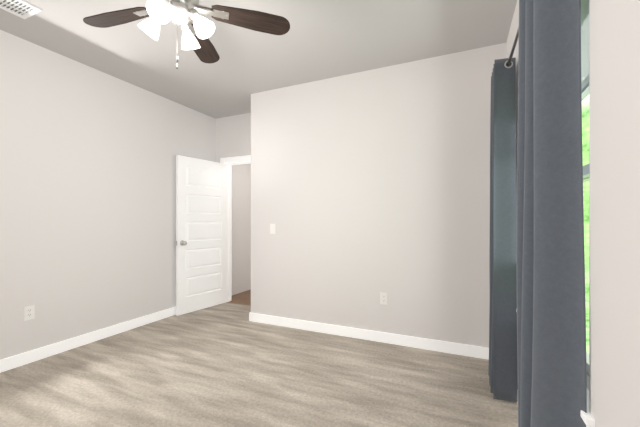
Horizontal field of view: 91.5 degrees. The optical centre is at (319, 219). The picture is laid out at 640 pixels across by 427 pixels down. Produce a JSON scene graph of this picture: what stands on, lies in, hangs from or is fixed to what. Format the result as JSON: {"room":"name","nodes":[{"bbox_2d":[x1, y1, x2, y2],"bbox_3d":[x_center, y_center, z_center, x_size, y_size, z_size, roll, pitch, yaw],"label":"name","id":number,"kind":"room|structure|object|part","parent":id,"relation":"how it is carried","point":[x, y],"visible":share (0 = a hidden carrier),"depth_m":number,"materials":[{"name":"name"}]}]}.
{"room":"empty bedroom","nodes":[
{"label":"empty bedroom","id":0,"kind":"room"},
{"bbox_2d":[0,30,250,359],"bbox_3d":[-2.206,-0.150,3.299,0.120,2.700,5.530,0,0,24],"label":"wall","id":1,"kind":"structure","parent":0,"point":[88,154],"depth_m":3.02,"materials":[{"name":"white paint"}]},
{"bbox_2d":[24,305,34,320],"bbox_3d":[-2.441,0.780,2.621,0.008,0.115,0.070,0,0,24],"label":"outlet","id":2,"kind":"object","parent":1,"relation":"attached to","point":[29,312],"visible":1,"depth_m":2.62,"materials":[{"name":"white plastic"}]},
{"bbox_2d":[0,307,175,372],"bbox_3d":[-2.385,1.150,2.738,0.014,0.100,4.120,0,0,24],"label":"baseboard","id":3,"kind":"structure","parent":1,"relation":"attached to","point":[15,361],"depth_m":2.95,"materials":[{"name":"white wood"}]},
{"bbox_2d":[216,113,250,162],"bbox_3d":[-1.053,-0.150,4.464,1.030,2.700,0.120,0,0,24],"label":"wall","id":4,"kind":"structure","parent":0,"point":[233,136],"depth_m":4.48,"materials":[{"name":"white paint"}]},
{"bbox_2d":[176,155,227,315],"bbox_3d":[-1.565,0.191,4.205,0.035,1.995,0.780,0,0,33],"label":"door","id":5,"kind":"structure","parent":4,"relation":"in","point":[202,231],"depth_m":4.15,"materials":[{"name":"white wood"}]},
{"bbox_2d":[176,240,186,245],"bbox_3d":[-1.753,0.288,3.918,0.177,0.066,0.096,0,0,33],"label":"door handle","id":6,"kind":"object","parent":5,"relation":"attached to","point":[182,242],"depth_m":3.89,"materials":[{"name":"silver metal"}]},
{"bbox_2d":[220,155,250,301],"bbox_3d":[-1.008,0.148,4.436,0.922,2.104,0.138,0,0,24],"label":"door frame","id":7,"kind":"structure","parent":4,"relation":"attached to","point":[230,227],"depth_m":4.60,"materials":[{"name":"white wood"}]},
{"bbox_2d":[0,0,516,118],"bbox_3d":[-0.482,-1.550,2.525,3.900,0.100,5.530,0,0,24],"label":"ceiling","id":8,"kind":"structure","parent":0,"point":[322,39],"depth_m":2.62,"materials":[{"name":"grey paint"}]},
{"bbox_2d":[0,0,41,18],"bbox_3d":[-2.167,-1.495,2.095,0.230,0.010,0.385,0,0,24],"label":"ceiling vent","id":9,"kind":"object","parent":8,"relation":"in","point":[23,9],"visible":1,"depth_m":2.20,"materials":[{"name":"white metal"}]},
{"bbox_2d":[83,0,289,68],"bbox_3d":[-0.840,-1.177,1.732,1.226,0.647,1.232,0,0,24],"label":"fan","id":10,"kind":"object","parent":8,"relation":"hanging from","point":[198,33],"visible":1,"depth_m":1.82,"materials":[{"name":"brown wood"}]},
{"label":"blade","id":11,"kind":"part","parent":10,"relation":"part of","materials":[{"name":"brown wood"}]},
{"bbox_3d":[-0.959,-1.081,1.749,0.121,0.129,0.113,0,0,24],"label":"lamp shade","id":12,"kind":"part","parent":10,"relation":"part of","materials":[{"name":"white glass"}]},
{"bbox_3d":[-0.809,-1.081,1.584,0.113,0.129,0.121,0,0,24],"label":"lamp shade","id":13,"kind":"part","parent":10,"relation":"part of","materials":[{"name":"white glass"}]},
{"bbox_3d":[-0.805,-1.146,1.647,0.057,0.061,0.075,0,0,24],"label":"light arm","id":14,"kind":"part","parent":10,"relation":"part of"},
{"bbox_3d":[-0.794,-1.081,1.899,0.113,0.129,0.121,0,0,24],"label":"lamp shade","id":15,"kind":"part","parent":10,"relation":"part of","materials":[{"name":"white glass"}]},
{"bbox_3d":[-0.707,-1.146,1.738,0.075,0.061,0.057,0,0,24],"label":"light arm","id":16,"kind":"part","parent":10,"relation":"part of"},
{"bbox_3d":[-0.815,-1.205,2.159,0.144,0.006,0.465,-12,0,-2],"label":"blade","id":17,"kind":"part","parent":10,"relation":"part of","materials":[{"name":"brown wood"}]},
{"bbox_3d":[-0.644,-1.081,1.734,0.121,0.129,0.113,0,0,24],"label":"lamp shade","id":18,"kind":"part","parent":10,"relation":"part of","materials":[{"name":"white glass"}]},
{"label":"blade","id":19,"kind":"part","parent":10,"relation":"part of","materials":[{"name":"brown wood"}]},
{"bbox_2d":[0,303,517,426],"bbox_3d":[-0.747,1.230,1.936,3.900,0.060,4.240,0,0,24],"label":"floor","id":20,"kind":"structure","parent":0,"point":[226,365],"depth_m":2.30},
{"bbox_2d":[251,43,505,347],"bbox_3d":[0.399,-0.150,3.230,2.630,2.700,0.120,0,0,24],"label":"wall","id":21,"kind":"structure","parent":0,"point":[368,187],"depth_m":3.08,"materials":[{"name":"white paint"}]},
{"bbox_2d":[270,224,274,233],"bbox_3d":[-0.544,0.100,3.582,0.070,0.115,0.011,0,0,24],"label":"light switch","id":22,"kind":"object","parent":21,"relation":"attached to","point":[272,228],"visible":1,"depth_m":3.58,"materials":[{"name":"white plastic"}]},
{"bbox_2d":[249,313,488,359],"bbox_3d":[0.365,1.150,3.172,2.644,0.100,0.014,0,0,24],"label":"baseboard","id":23,"kind":"structure","parent":21,"relation":"attached to","point":[439,346],"depth_m":3.07,"materials":[{"name":"white wood"}]},
{"bbox_2d":[380,292,386,304],"bbox_3d":[0.624,0.770,3.059,0.070,0.115,0.008,0,0,24],"label":"outlet","id":24,"kind":"object","parent":21,"relation":"attached to","point":[383,298],"visible":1,"depth_m":3.06,"materials":[{"name":"white plastic"}]},
{"bbox_2d":[506,0,639,426],"bbox_3d":[0.918,-0.150,1.029,0.120,2.700,3.710,0,0,24],"label":"wall","id":25,"kind":"structure","parent":0,"point":[614,213],"depth_m":0.79,"materials":[{"name":"white paint"}]},
{"bbox_2d":[488,0,586,426],"bbox_3d":[1.005,0.054,1.576,0.166,2.262,1.862,0,0,24],"label":"curtains","id":26,"kind":"object","parent":25,"relation":"hanging from","point":[537,359],"visible":1,"depth_m":1.04,"materials":[{"name":"grey fabric"}]},
{"bbox_3d":[1.280,0.054,2.191,0.164,2.262,0.346,0,0,24],"label":"panel","id":27,"kind":"part","parent":26,"relation":"part of","materials":[{"name":"fabric"}]},
{"bbox_2d":[516,309,594,426],"bbox_3d":[1.073,0.622,1.491,0.065,0.087,1.300,0,0,24],"label":"window sill","id":28,"kind":"structure","parent":25,"relation":"attached to","point":[588,419],"depth_m":0.92,"materials":[{"name":"white"}]},
{"bbox_2d":[581,0,588,99],"bbox_3d":[1.082,-0.672,1.487,0.036,0.510,1.208,0,0,24],"label":"window blinds","id":29,"kind":"object","parent":25,"relation":"attached to","point":[585,47],"visible":0.02,"depth_m":1.02,"materials":[{"name":"white plastic"}]},
{"bbox_2d":[582,99,588,389],"bbox_3d":[1.135,-0.175,1.464,0.070,1.510,1.220,0,0,24],"label":"window","id":30,"kind":"structure","parent":25,"relation":"in","point":[585,173],"depth_m":1.12,"materials":[{"name":"glass"}]},
{"label":"outside","id":31,"kind":"structure","parent":0,"visible":0},
{"bbox_2d":[582,95,588,352],"bbox_3d":[3.038,-2.050,0.235,4.360,7.500,20.000,0,0,24],"label":"garden","id":32,"kind":"object","parent":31,"point":[585,144],"depth_m":6.70,"materials":[{"name":"green plant"}]},
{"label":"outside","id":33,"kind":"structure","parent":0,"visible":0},
{"bbox_2d":[226,289,250,305],"bbox_3d":[-0.138,1.232,4.694,2.750,0.056,1.290,0,0,24],"label":"floor","id":34,"kind":"structure","parent":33,"point":[243,298],"depth_m":4.79,"materials":[{"name":"brown wood"}]}
]}

